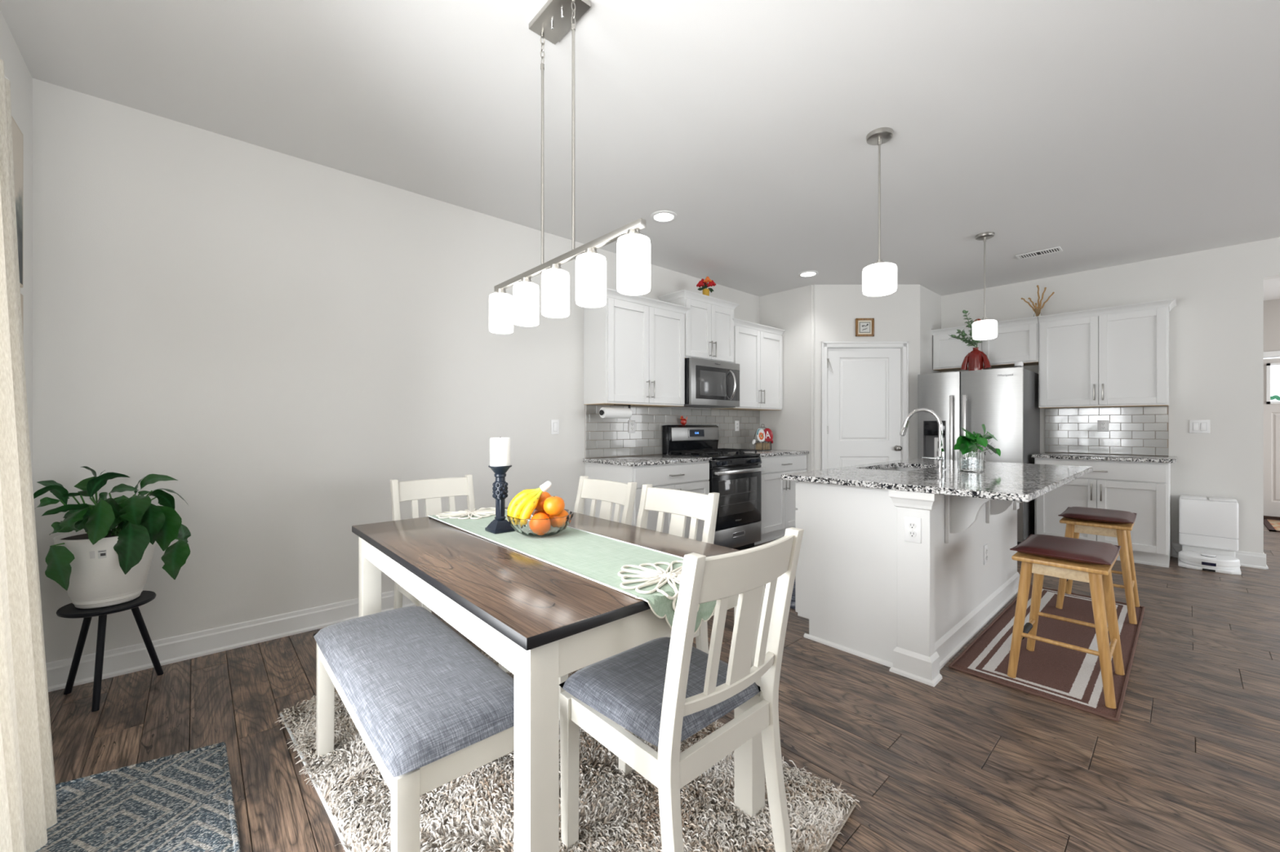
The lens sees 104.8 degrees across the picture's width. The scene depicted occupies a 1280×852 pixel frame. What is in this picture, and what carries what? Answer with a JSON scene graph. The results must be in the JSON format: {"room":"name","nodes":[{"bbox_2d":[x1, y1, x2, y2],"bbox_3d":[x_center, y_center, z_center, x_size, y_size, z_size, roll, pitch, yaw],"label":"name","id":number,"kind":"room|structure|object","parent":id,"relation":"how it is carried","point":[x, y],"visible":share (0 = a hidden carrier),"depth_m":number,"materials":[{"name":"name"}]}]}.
{"room":"dining room","nodes":[
{"label":"dining room","id":0,"kind":"room"},
{"bbox_2d":[0,9,32,477],"bbox_3d":[-0.098,-0.175,-0.788,0.120,2.743,8.161,0,0,-42],"label":"wall","id":1,"kind":"structure","parent":0,"point":[15,69],"depth_m":2.10,"materials":[{"name":"white paint"}]},
{"bbox_2d":[11,115,22,287],"bbox_3d":[-2.376,-0.861,1.851,0.026,0.617,0.330,0,0,-42],"label":"picture","id":2,"kind":"object","parent":1,"relation":"attached to","point":[17,135],"visible":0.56,"depth_m":1.93,"materials":[{"name":"beige"}]},
{"bbox_2d":[0,58,57,851],"bbox_3d":[-1.092,0.026,0.580,0.234,2.312,2.824,0,0,-42],"label":"curtain","id":3,"kind":"object","parent":1,"relation":"hanging from","point":[28,792],"visible":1,"depth_m":1.39,"materials":[{"name":"beige fabric"}]},
{"bbox_2d":[32,78,759,662],"bbox_3d":[-0.718,-0.175,4.065,5.695,2.743,0.120,0,0,-42],"label":"wall","id":4,"kind":"structure","parent":0,"point":[284,340],"depth_m":2.74,"materials":[{"name":"white paint"}]},
{"bbox_2d":[45,591,417,692],"bbox_3d":[-1.583,1.133,3.188,2.995,0.125,0.026,0,0,-42],"label":"baseboard","id":5,"kind":"structure","parent":4,"relation":"attached to","point":[117,662],"depth_m":2.58,"materials":[{"name":"white paint"}]},
{"bbox_2d":[551,419,559,434],"bbox_3d":[-0.688,0.013,4.005,0.074,0.118,0.010,0,0,-42],"label":"light switch","id":6,"kind":"object","parent":4,"relation":"attached to","point":[554,423],"visible":1,"depth_m":4.00,"materials":[{"name":"white plastic"}]},
{"bbox_2d":[583,288,690,407],"bbox_3d":[-0.015,-0.635,4.374,1.013,0.918,0.362,0,0,-42],"label":"upper cabinet","id":7,"kind":"object","parent":4,"relation":"attached to","point":[634,345],"visible":0.95,"depth_m":4.18,"materials":[{"name":"white paint"}]},
{"bbox_2d":[599,404,631,418],"bbox_3d":[-0.202,-0.118,4.125,0.313,0.116,0.088,0,0,-42],"label":"paper towel holder","id":8,"kind":"object","parent":7,"relation":"attached to","point":[604,412],"visible":1,"depth_m":4.08,"materials":[{"name":"white"}]},
{"bbox_2d":[585,404,759,458],"bbox_3d":[0.486,0.052,5.063,2.560,0.457,0.009,0,0,-42],"label":"backsplash","id":9,"kind":"structure","parent":4,"relation":"attached to","point":[604,437],"depth_m":4.71,"materials":[{"name":"beige tile"}]},
{"bbox_2d":[628,420,635,433],"bbox_3d":[-0.075,0.012,4.545,0.074,0.118,0.010,0,0,-42],"label":"outlet","id":10,"kind":"object","parent":9,"relation":"attached to","point":[631,423],"visible":1,"depth_m":4.54,"materials":[{"name":"white plastic"}]},
{"bbox_2d":[657,289,739,363],"bbox_3d":[0.604,-0.939,4.933,0.832,0.620,0.362,0,0,-42],"label":"upper cabinet","id":11,"kind":"object","parent":4,"relation":"attached to","point":[708,322],"visible":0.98,"depth_m":4.79,"materials":[{"name":"white paint"}]},
{"bbox_2d":[696,276,715,296],"bbox_3d":[0.645,-1.346,4.809,0.169,0.192,0.148,0,0,-42],"label":"flower vase","id":12,"kind":"object","parent":11,"relation":"on","point":[704,283],"visible":1,"depth_m":4.79,"materials":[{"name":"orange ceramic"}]},
{"bbox_2d":[674,357,739,408],"bbox_3d":[0.640,-0.404,4.894,0.738,0.444,0.461,0,0,-42],"label":"microwave","id":13,"kind":"object","parent":11,"relation":"attached to","point":[708,384],"visible":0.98,"depth_m":4.72,"materials":[{"name":"silver metal"}]},
{"bbox_2d":[674,404,735,408],"bbox_3d":[0.607,-0.191,4.928,0.700,0.018,0.330,0,0,-42],"label":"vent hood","id":14,"kind":"object","parent":13,"relation":"attached to","point":[686,405],"depth_m":4.84,"materials":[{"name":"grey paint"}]},
{"bbox_2d":[710,318,785,410],"bbox_3d":[1.201,-0.635,5.471,0.951,0.918,0.362,0,0,-42],"label":"upper cabinet","id":15,"kind":"object","parent":4,"relation":"attached to","point":[757,348],"visible":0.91,"depth_m":5.37,"materials":[{"name":"white paint"}]},
{"bbox_2d":[0,0,1279,297],"bbox_3d":[2.654,-1.597,1.611,7.420,0.100,8.281,0,0,-42],"label":"ceiling","id":16,"kind":"structure","parent":0,"point":[1107,133],"depth_m":2.40,"materials":[{"name":"white paint"}]},
{"bbox_2d":[488,0,650,333],"bbox_3d":[-0.310,-0.980,1.855,0.120,1.134,0.991,0,0,-42],"label":"chandelier","id":17,"kind":"object","parent":16,"relation":"hanging from","point":[555,18],"visible":1,"depth_m":1.80,"materials":[{"name":"glass"}]},
{"bbox_2d":[520,277,531,282],"bbox_3d":[-0.465,-0.589,2.015,0.043,0.023,0.043,0,0,-42],"label":"socket","id":18,"kind":"object","parent":17,"relation":"attached to","point":[522,279],"depth_m":2.00,"materials":[{"name":"silver metal"}]},
{"bbox_2d":[549,263,561,269],"bbox_3d":[-0.317,-0.589,1.850,0.043,0.023,0.043,0,0,-42],"label":"socket","id":19,"kind":"object","parent":17,"relation":"attached to","point":[552,266],"depth_m":1.83,"materials":[{"name":"silver metal"}]},
{"bbox_2d":[584,248,597,253],"bbox_3d":[-0.167,-0.589,1.684,0.043,0.023,0.043,0,0,-42],"label":"socket","id":20,"kind":"object","parent":17,"relation":"attached to","point":[588,251],"depth_m":1.67,"materials":[{"name":"silver metal"}]},
{"bbox_2d":[626,228,640,234],"bbox_3d":[-0.019,-0.589,1.520,0.043,0.023,0.043,0,0,-42],"label":"socket","id":21,"kind":"object","parent":17,"relation":"attached to","point":[631,231],"depth_m":1.50,"materials":[{"name":"silver metal"}]},
{"bbox_2d":[650,210,676,222],"bbox_3d":[0.176,-1.542,3.644,0.196,0.010,0.196,0,0,-42],"label":"recessed light","id":22,"kind":"object","parent":16,"relation":"in","point":[662,216],"visible":1,"depth_m":3.63,"materials":[{"name":"white paint"}]},
{"bbox_2d":[798,271,818,277],"bbox_3d":[1.713,-1.542,5.024,0.196,0.010,0.196,0,0,-42],"label":"recessed light","id":23,"kind":"object","parent":16,"relation":"in","point":[806,273],"visible":1,"depth_m":5.02,"materials":[{"name":"white paint"}]},
{"bbox_2d":[862,127,897,296],"bbox_3d":[1.273,-1.123,2.621,0.168,0.846,0.168,0,0,-42],"label":"pendant lamp","id":24,"kind":"object","parent":16,"relation":"hanging from","point":[879,278],"visible":1,"depth_m":2.58,"materials":[{"name":"glass"}]},
{"bbox_2d":[972,231,997,340],"bbox_3d":[2.796,-1.123,4.000,0.168,0.846,0.168,0,0,-42],"label":"pendant lamp","id":25,"kind":"object","parent":16,"relation":"hanging from","point":[984,329],"visible":1,"depth_m":3.96,"materials":[{"name":"glass"}]},
{"bbox_2d":[1015,246,1062,259],"bbox_3d":[3.574,-1.542,4.418,0.155,0.010,0.310,0,0,-42],"label":"ceiling vent","id":26,"kind":"object","parent":16,"relation":"in","point":[1058,249],"visible":1,"depth_m":4.41,"materials":[{"name":"metal"}]},
{"bbox_2d":[48,524,1279,851],"bbox_3d":[4.033,1.226,2.800,11.060,0.060,8.361,0,0,-42],"label":"floor","id":27,"kind":"structure","parent":0,"point":[1190,762],"depth_m":1.87,"materials":[{"name":"brown"}]},
{"bbox_2d":[56,591,164,711],"bbox_3d":[-2.344,0.989,2.190,0.322,0.421,0.321,0,0,-42],"label":"plant stand","id":28,"kind":"object","parent":27,"relation":"on","point":[69,611],"visible":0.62,"depth_m":2.13,"materials":[{"name":"black wood"}]},
{"bbox_2d":[53,526,155,608],"bbox_3d":[-2.344,0.624,2.175,0.316,0.307,0.316,0,0,-42],"label":"flower pot","id":29,"kind":"object","parent":28,"relation":"on","point":[97,580],"visible":0.8,"depth_m":2.08,"materials":[{"name":"ceramic"}]},
{"bbox_2d":[33,466,191,591],"bbox_3d":[-2.267,0.436,2.137,0.475,0.514,0.323,0,0,-42],"label":"foliage","id":30,"kind":"object","parent":29,"relation":"in","point":[140,522],"visible":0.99,"depth_m":2.11,"materials":[{"name":"green plant"}]},
{"bbox_2d":[35,742,240,851],"bbox_3d":[-1.174,1.188,1.038,0.580,0.014,1.930,0,0,-42],"label":"woven rug","id":31,"kind":"object","parent":27,"relation":"on","point":[181,802],"visible":0.9,"depth_m":1.52,"materials":[{"name":"fabric"}]},
{"bbox_2d":[274,649,861,851],"bbox_3d":[-0.358,1.178,1.758,1.330,0.035,1.961,0,0,-42],"label":"shag rug","id":32,"kind":"object","parent":27,"relation":"on","point":[473,811],"visible":0.27,"depth_m":1.52,"materials":[{"name":"beige carpet"}]},
{"bbox_2d":[313,606,514,851],"bbox_3d":[-0.705,0.942,1.527,0.382,0.484,0.978,0,0,-42],"label":"bench","id":33,"kind":"object","parent":32,"relation":"on","point":[429,709],"visible":0.79,"depth_m":1.30,"materials":[{"name":"fabric"}]},
{"bbox_2d":[313,606,514,777],"bbox_3d":[-0.705,0.730,1.528,0.382,0.060,0.977,0,0,-42],"label":"seat cushion","id":34,"kind":"object","parent":33,"relation":"on","point":[425,699],"depth_m":1.33,"materials":[{"name":"fabric"}]},
{"bbox_2d":[390,474,475,613],"bbox_3d":[-0.966,0.734,2.501,0.441,0.905,0.533,0,0,-42],"label":"dining chair","id":35,"kind":"object","parent":32,"relation":"on","point":[430,490],"visible":0.23,"depth_m":2.65,"materials":[{"name":"beige paint"}]},
{"bbox_2d":[351,506,764,851],"bbox_3d":[-0.377,0.801,1.752,0.848,0.790,1.419,0,0,-42],"label":"dining table","id":36,"kind":"object","parent":32,"relation":"on","point":[543,622],"visible":0.53,"depth_m":1.19,"materials":[{"name":"brown wood"}]},
{"bbox_2d":[428,507,716,634],"bbox_3d":[-0.348,0.460,1.778,0.337,0.136,1.457,0,0,-42],"label":"table runner","id":37,"kind":"object","parent":36,"relation":"on","point":[650,575],"visible":0.76,"depth_m":1.49,"materials":[{"name":"green fabric"}]},
{"bbox_2d":[463,511,475,515],"bbox_3d":[-0.770,0.398,2.238,0.057,0.011,0.046,0,0,-42],"label":"flower","id":38,"kind":"object","parent":37,"relation":"on","point":[467,513],"depth_m":2.23,"materials":[{"name":"white fabric"}]},
{"bbox_2d":[484,465,515,533],"bbox_3d":[-0.532,0.277,1.879,0.088,0.249,0.088,0,0,-42],"label":"candlestick","id":39,"kind":"object","parent":37,"relation":"on","point":[500,488],"visible":0.96,"depth_m":1.86,"materials":[{"name":"black paint"}]},
{"bbox_2d":[489,437,510,466],"bbox_3d":[-0.532,0.100,1.879,0.075,0.112,0.075,0,0,-42],"label":"pillar candle","id":40,"kind":"object","parent":39,"relation":"on","point":[500,447],"visible":0.84,"depth_m":1.85,"materials":[{"name":"white wax"}]},
{"bbox_2d":[488,465,511,473],"bbox_3d":[-0.532,0.169,1.879,0.088,0.033,0.088,0,0,-42],"label":"cup","id":41,"kind":"object","parent":39,"relation":"on","point":[496,469],"depth_m":1.85,"materials":[{"name":"black paint"}]},
{"bbox_2d":[506,509,573,537],"bbox_3d":[-0.365,0.362,1.814,0.240,0.078,0.240,0,0,-42],"label":"fruit bowl","id":42,"kind":"object","parent":37,"relation":"on","point":[536,528],"visible":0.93,"depth_m":1.73,"materials":[{"name":"clear glass"}]},
{"bbox_2d":[506,480,551,519],"bbox_3d":[-0.403,0.287,1.786,0.126,0.171,0.124,0,0,-42],"label":"banana bunch","id":43,"kind":"object","parent":42,"relation":"in","point":[523,504],"visible":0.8,"depth_m":1.76,"materials":[{"name":"yellow"}]},
{"bbox_2d":[531,512,549,519],"bbox_3d":[-0.354,0.349,1.755,0.073,0.076,0.076,0,0,36],"label":"orange","id":44,"kind":"object","parent":42,"relation":"in","point":[540,515],"visible":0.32,"depth_m":1.74,"materials":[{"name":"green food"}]},
{"bbox_2d":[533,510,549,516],"bbox_3d":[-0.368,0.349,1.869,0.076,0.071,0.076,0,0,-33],"label":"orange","id":45,"kind":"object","parent":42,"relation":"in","point":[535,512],"visible":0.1,"depth_m":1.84,"materials":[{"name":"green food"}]},
{"bbox_2d":[534,491,551,511],"bbox_3d":[-0.364,0.284,1.837,0.076,0.074,0.075,0,0,40],"label":"orange","id":46,"kind":"object","parent":45,"relation":"on","point":[540,507],"visible":0.34,"depth_m":1.81,"materials":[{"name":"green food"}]},
{"bbox_2d":[543,496,564,515],"bbox_3d":[-0.310,0.290,1.779,0.077,0.068,0.077,0,0,-42],"label":"orange","id":47,"kind":"object","parent":42,"relation":"in","point":[553,505],"visible":1,"depth_m":1.75,"materials":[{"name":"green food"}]},
{"bbox_2d":[549,510,568,518],"bbox_3d":[-0.300,0.346,1.828,0.076,0.073,0.076,0,0,1],"label":"orange","id":48,"kind":"object","parent":42,"relation":"in","point":[564,513],"visible":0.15,"depth_m":1.80,"materials":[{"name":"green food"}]},
{"bbox_2d":[658,572,677,580],"bbox_3d":[0.074,0.398,1.300,0.057,0.011,0.046,0,0,-42],"label":"flower","id":49,"kind":"object","parent":37,"relation":"on","point":[665,575],"depth_m":1.29,"materials":[{"name":"white fabric"}]},
{"bbox_2d":[498,475,637,673],"bbox_3d":[-0.342,0.726,2.350,0.533,0.905,0.441,0,0,-42],"label":"dining chair","id":50,"kind":"object","parent":32,"relation":"on","point":[609,492],"visible":0.23,"depth_m":2.49,"materials":[{"name":"beige paint"}]},
{"bbox_2d":[559,484,719,776],"bbox_3d":[-0.007,0.726,1.979,0.533,0.905,0.441,0,0,-42],"label":"dining chair","id":51,"kind":"object","parent":32,"relation":"on","point":[681,504],"visible":0.23,"depth_m":2.09,"materials":[{"name":"beige paint"}]},
{"bbox_2d":[559,527,804,851],"bbox_3d":[0.106,0.726,1.344,0.441,0.905,0.533,0,0,-42],"label":"dining chair","id":52,"kind":"object","parent":32,"relation":"on","point":[664,691],"visible":0.99,"depth_m":1.22,"materials":[{"name":"beige paint"}]},
{"bbox_2d":[559,637,760,746],"bbox_3d":[0.065,0.721,1.389,0.441,0.066,0.412,0,0,-42],"label":"seat cushion","id":53,"kind":"object","parent":52,"relation":"on","point":[625,689],"depth_m":1.30,"materials":[{"name":"fabric"}]},
{"bbox_2d":[585,461,709,541],"bbox_3d":[0.089,0.754,4.263,0.900,0.884,0.666,0,0,-42],"label":"base cabinet","id":54,"kind":"object","parent":27,"relation":"on","point":[693,477],"visible":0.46,"depth_m":4.01,"materials":[{"name":"white paint"}]},
{"bbox_2d":[582,454,711,466],"bbox_3d":[0.074,0.296,4.264,0.929,0.030,0.644,0,0,-42],"label":"countertop","id":55,"kind":"structure","parent":54,"relation":"on","point":[647,460],"depth_m":4.11,"materials":[{"name":"stone"}]},
{"bbox_2d":[662,425,765,550],"bbox_3d":[0.724,0.596,4.798,0.810,1.200,0.690,0,0,-42],"label":"gas range","id":56,"kind":"object","parent":27,"relation":"on","point":[735,474],"visible":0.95,"depth_m":4.66,"materials":[{"name":"black metal"}]},
{"bbox_2d":[671,452,759,459],"bbox_3d":[0.719,0.290,4.804,0.747,0.025,0.545,0,0,-42],"label":"cooktop","id":57,"kind":"object","parent":56,"relation":"in","point":[722,455],"depth_m":4.65,"materials":[{"name":"metal"}]},
{"bbox_2d":[754,453,806,545],"bbox_3d":[1.321,0.754,5.373,0.900,0.884,0.666,0,0,-42],"label":"base cabinet","id":58,"kind":"object","parent":27,"relation":"on","point":[778,508],"visible":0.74,"depth_m":5.08,"materials":[{"name":"white paint"}]},
{"bbox_2d":[743,448,808,457],"bbox_3d":[1.315,0.296,5.382,0.908,0.030,0.644,0,0,-42],"label":"countertop","id":59,"kind":"structure","parent":58,"relation":"on","point":[763,453],"depth_m":5.25,"materials":[{"name":"stone"}]},
{"bbox_2d":[754,425,771,450],"bbox_3d":[1.370,0.132,5.501,0.374,0.294,0.106,0,0,-42],"label":"plate rack","id":60,"kind":"object","parent":59,"relation":"on","point":[762,446],"visible":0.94,"depth_m":5.46,"materials":[{"name":"wood"}]},
{"bbox_2d":[756,428,764,442],"bbox_3d":[1.333,0.108,5.450,0.156,0.155,0.032,0,0,-42],"label":"plate","id":61,"kind":"object","parent":60,"relation":"on","point":[760,433],"visible":1,"depth_m":5.45,"materials":[{"name":"white"}]},
{"bbox_2d":[763,428,773,442],"bbox_3d":[1.433,0.110,5.531,0.160,0.159,0.033,0,0,-34],"label":"plate","id":62,"kind":"object","parent":60,"relation":"on","point":[768,433],"visible":1,"depth_m":5.54,"materials":[{"name":"red"}]},
{"bbox_2d":[790,579,795,609],"bbox_3d":[1.241,1.190,3.541,0.815,0.012,0.440,0,0,-42],"label":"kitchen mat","id":63,"kind":"object","parent":27,"relation":"on","point":[793,599],"visible":0.02,"depth_m":3.35,"materials":[{"name":"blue fabric"}]},
{"bbox_2d":[795,481,1022,687],"bbox_3d":[1.889,0.754,3.127,1.985,0.884,0.987,0,0,-42],"label":"kitchen island","id":64,"kind":"object","parent":27,"relation":"on","point":[864,591],"visible":0.71,"depth_m":2.57,"materials":[{"name":"white paint"}]},
{"bbox_2d":[904,516,921,543],"bbox_3d":[1.293,0.496,2.340,0.010,0.118,0.074,0,0,-42],"label":"outlet","id":65,"kind":"object","parent":64,"relation":"attached to","point":[913,526],"visible":1,"depth_m":2.33,"materials":[{"name":"white plastic"}]},
{"bbox_2d":[908,530,915,537],"bbox_3d":[1.291,0.516,2.339,0.004,0.033,0.033,0,0,-42],"label":"receptacle","id":66,"kind":"object","parent":65,"relation":"attached to","point":[912,534],"depth_m":2.34,"materials":[{"name":"white"}]},
{"bbox_2d":[781,458,1093,502],"bbox_3d":[1.949,0.296,3.097,2.048,0.031,1.132,0,0,-42],"label":"island countertop","id":67,"kind":"structure","parent":64,"relation":"on","point":[1011,482],"depth_m":2.68,"materials":[{"name":"stone"}]},
{"bbox_2d":[878,466,921,471],"bbox_3d":[1.770,0.412,3.353,0.714,0.198,0.336,0,0,-42],"label":"sink","id":68,"kind":"object","parent":67,"relation":"in","point":[895,468],"visible":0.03,"depth_m":3.66,"materials":[{"name":"silver metal"}]},
{"bbox_2d":[899,408,946,470],"bbox_3d":[1.815,0.084,3.201,0.148,0.394,0.276,0,0,-42],"label":"faucet","id":69,"kind":"object","parent":67,"relation":"on","point":[940,452],"visible":1,"depth_m":3.15,"materials":[{"name":"silver metal"}]},
{"bbox_2d":[957,451,986,472],"bbox_3d":[2.030,0.221,3.020,0.124,0.119,0.124,0,0,-42],"label":"glass vase","id":70,"kind":"object","parent":67,"relation":"on","point":[971,461],"visible":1,"depth_m":2.98,"materials":[{"name":"silver"}]},
{"bbox_2d":[953,424,1000,456],"bbox_3d":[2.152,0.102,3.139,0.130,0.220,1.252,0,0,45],"label":"pothos plant","id":71,"kind":"object","parent":70,"relation":"in","point":[963,443],"visible":0.92,"depth_m":3.03,"materials":[{"name":"green plant"}]},
{"bbox_2d":[983,543,987,564],"bbox_3d":[2.134,0.796,3.040,0.074,0.118,0.010,0,0,-42],"label":"outlet","id":72,"kind":"object","parent":64,"relation":"attached to","point":[985,547],"visible":1,"depth_m":3.03,"materials":[{"name":"white plastic"}]},
{"bbox_2d":[917,365,1039,545],"bbox_3d":[3.555,0.316,5.203,0.912,1.760,0.906,0,0,-42],"label":"refrigerator","id":73,"kind":"object","parent":27,"relation":"on","point":[1005,401],"visible":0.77,"depth_m":4.87,"materials":[{"name":"grey metal"}]},
{"bbox_2d":[960,347,991,370],"bbox_3d":[3.492,-0.674,5.132,0.082,0.268,0.271,0,0,-42],"label":"vase","id":74,"kind":"object","parent":73,"relation":"on","point":[975,359],"visible":0.83,"depth_m":5.10,"materials":[{"name":"ceramic"}]},
{"bbox_2d":[947,310,982,347],"bbox_3d":[3.410,-1.009,5.170,0.111,0.400,0.310,0,0,-44],"label":"eucalyptus sprig","id":75,"kind":"object","parent":74,"relation":"in","point":[963,334],"visible":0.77,"depth_m":5.15,"materials":[{"name":"green"}]},
{"bbox_2d":[948,585,1145,721],"bbox_3d":[2.408,1.189,2.826,1.850,0.016,0.607,0,0,-42],"label":"rug","id":76,"kind":"object","parent":27,"relation":"on","point":[1073,678],"visible":0.7,"depth_m":2.53,"materials":[{"name":"fabric"}]},
{"bbox_2d":[1007,534,1124,709],"bbox_3d":[2.025,0.875,2.342,0.484,0.623,0.373,0,0,-42],"label":"bar stool","id":77,"kind":"object","parent":76,"relation":"on","point":[1090,562],"visible":1,"depth_m":2.28,"materials":[{"name":"brown wood"}]},
{"bbox_2d":[1012,534,1119,564],"bbox_3d":[2.019,0.586,2.338,0.464,0.046,0.344,0,0,-42],"label":"leather cushion","id":78,"kind":"object","parent":77,"relation":"on","point":[1042,549],"depth_m":2.26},
{"bbox_2d":[1055,506,1139,624],"bbox_3d":[2.987,0.875,3.216,0.484,0.623,0.373,0,0,-43],"label":"bar stool","id":79,"kind":"object","parent":76,"relation":"on","point":[1118,524],"visible":0.92,"depth_m":3.10,"materials":[{"name":"brown wood"}]},
{"bbox_2d":[1061,506,1135,524],"bbox_3d":[2.982,0.586,3.212,0.464,0.046,0.344,0,0,-43],"label":"leather cushion","id":80,"kind":"object","parent":79,"relation":"on","point":[1072,515],"depth_m":3.13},
{"bbox_2d":[1035,457,1170,568],"bbox_3d":[4.306,0.754,4.612,0.666,0.884,0.882,0,0,-42],"label":"base cabinet","id":81,"kind":"object","parent":27,"relation":"on","point":[1143,489],"visible":0.67,"depth_m":4.29,"materials":[{"name":"white paint"}]},
{"bbox_2d":[1031,452,1177,463],"bbox_3d":[4.318,0.296,4.607,0.654,0.030,0.941,0,0,-42],"label":"countertop","id":82,"kind":"structure","parent":81,"relation":"on","point":[1131,458],"depth_m":4.43,"materials":[{"name":"stone"}]},
{"bbox_2d":[1170,494,1240,575],"bbox_3d":[4.806,0.911,4.203,0.448,0.570,0.396,0,0,-42],"label":"dock","id":83,"kind":"object","parent":27,"relation":"on","point":[1210,525],"visible":0.81,"depth_m":4.19,"materials":[{"name":"white plastic"}]},
{"bbox_2d":[1177,550,1240,569],"bbox_3d":[4.793,1.129,4.159,0.348,0.089,0.347,0,0,-42],"label":"robot vacuum","id":84,"kind":"object","parent":83,"relation":"on","point":[1206,560],"visible":0.98,"depth_m":4.07,"materials":[{"name":"white plastic"}]},
{"bbox_2d":[1263,518,1279,532],"bbox_3d":[7.905,1.190,5.494,1.100,0.012,1.180,0,0,-42],"label":"rug","id":85,"kind":"object","parent":27,"relation":"on","point":[1272,525],"visible":0.89,"depth_m":5.90,"materials":[{"name":"fabric"}]},
{"bbox_2d":[759,284,815,471],"bbox_3d":[1.677,-0.175,5.750,0.120,2.743,0.824,0,0,-42],"label":"wall","id":86,"kind":"structure","parent":0,"point":[790,310],"depth_m":5.57,"materials":[{"name":"white paint"}]},
{"bbox_2d":[811,284,919,471],"bbox_3d":[2.481,-0.175,5.471,1.190,2.743,0.110,0,0,0],"label":"wall","id":87,"kind":"structure","parent":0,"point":[896,315],"depth_m":5.42,"materials":[{"name":"white paint"}]},
{"bbox_2d":[826,348,902,468],"bbox_3d":[2.457,0.168,5.410,0.826,2.032,0.104,0,0,0],"label":"door","id":88,"kind":"structure","parent":87,"relation":"in","point":[864,385],"depth_m":5.43,"materials":[{"name":"white paint"}]},
{"bbox_2d":[821,341,908,469],"bbox_3d":[2.466,0.139,5.460,0.947,2.115,0.131,0,0,0],"label":"door frame","id":89,"kind":"structure","parent":87,"relation":"attached to","point":[904,345],"depth_m":5.40,"materials":[{"name":"white paint"}]},
{"bbox_2d":[855,318,874,336],"bbox_3d":[2.464,-1.074,5.405,0.198,0.198,0.022,0,0,0],"label":"picture frame","id":90,"kind":"object","parent":87,"relation":"attached to","point":[864,326],"visible":1,"depth_m":5.40,"materials":[{"name":"brown wood"}]},
{"bbox_2d":[860,322,869,332],"bbox_3d":[2.464,-1.074,5.403,0.102,0.102,0.002,0,0,0],"label":"print","id":91,"kind":"object","parent":90,"relation":"attached to","point":[864,326],"depth_m":5.40,"materials":[{"name":"white paper"}]},
{"bbox_2d":[920,284,941,374],"bbox_3d":[3.344,-0.175,5.745,0.860,2.743,0.122,0,0,-42],"label":"wall","id":92,"kind":"structure","parent":0,"point":[930,301],"depth_m":5.59,"materials":[{"name":"white paint"}]},
{"bbox_2d":[941,237,1279,556],"bbox_3d":[5.810,-0.175,3.546,0.140,2.743,6.690,0,0,-42],"label":"wall","id":93,"kind":"structure","parent":0,"point":[1216,321],"depth_m":4.36,"materials":[{"name":"white paint"}]},
{"bbox_2d":[931,316,1038,372],"bbox_3d":[3.780,-0.867,5.433,0.350,0.455,1.001,0,0,-42],"label":"upper cabinet","id":94,"kind":"object","parent":93,"relation":"attached to","point":[1016,340],"visible":0.63,"depth_m":5.21,"materials":[{"name":"white paint"}]},
{"bbox_2d":[1021,284,1054,316],"bbox_3d":[4.080,-1.266,5.063,0.072,0.349,0.273,0,0,-42],"label":"dried branches","id":95,"kind":"object","parent":94,"relation":"on","point":[1037,310],"visible":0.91,"depth_m":5.05,"materials":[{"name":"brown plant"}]},
{"bbox_2d":[1044,406,1168,456],"bbox_3d":[4.541,0.052,4.842,0.009,0.457,0.885,0,0,-42],"label":"backsplash","id":96,"kind":"structure","parent":93,"relation":"attached to","point":[1135,430],"depth_m":4.80,"materials":[{"name":"beige tile"}]},
{"bbox_2d":[1097,420,1108,431],"bbox_3d":[4.538,0.006,4.832,0.010,0.110,0.080,0,0,-42],"label":"outlet","id":97,"kind":"object","parent":96,"relation":"attached to","point":[1103,425],"visible":1,"depth_m":4.83,"materials":[{"name":"white plastic"}]},
{"bbox_2d":[1037,298,1176,408],"bbox_3d":[4.426,-0.635,4.708,0.362,0.918,0.936,0,0,-42],"label":"upper cabinet","id":98,"kind":"object","parent":93,"relation":"attached to","point":[1115,356],"visible":1,"depth_m":4.59,"materials":[{"name":"white paint"}]},
{"bbox_2d":[1189,420,1209,433],"bbox_3d":[4.963,0.011,4.374,0.010,0.118,0.120,0,0,-42],"label":"light switch","id":99,"kind":"object","parent":93,"relation":"attached to","point":[1195,426],"visible":1,"depth_m":4.37,"materials":[{"name":"white plastic"}]},
{"bbox_2d":[1172,542,1268,569],"bbox_3d":[5.081,1.133,4.335,0.166,0.125,0.541,0,0,-42],"label":"baseboard","id":100,"kind":"structure","parent":93,"relation":"attached to","point":[1247,559],"depth_m":4.16,"materials":[{"name":"white paint"}]},
{"bbox_2d":[1263,298,1279,358],"bbox_3d":[8.595,-0.204,5.789,0.120,2.800,2.295,0,0,-42],"label":"wall","id":101,"kind":"structure","parent":0,"point":[1271,307],"depth_m":6.29,"materials":[{"name":"grey paint"}]},
{"bbox_2d":[1263,358,1279,516],"bbox_3d":[8.324,0.156,6.040,0.066,2.020,0.906,0,0,-42],"label":"door","id":102,"kind":"structure","parent":101,"relation":"in","point":[1271,366],"depth_m":6.30,"materials":[{"name":"grey paint"}]},
{"bbox_2d":[1263,351,1279,357],"bbox_3d":[8.297,0.126,6.015,0.020,2.140,1.070,0,0,-42],"label":"trim","id":103,"kind":"structure","parent":101,"relation":"attached to","point":[1273,353],"depth_m":6.28,"materials":[{"name":"white paint"}]},
{"bbox_2d":[1263,278,1279,300],"bbox_3d":[7.256,-1.654,4.704,3.560,0.100,2.115,0,0,-42],"label":"ceiling","id":104,"kind":"structure","parent":0,"point":[1271,286],"depth_m":5.81,"materials":[{"name":"white paint"}]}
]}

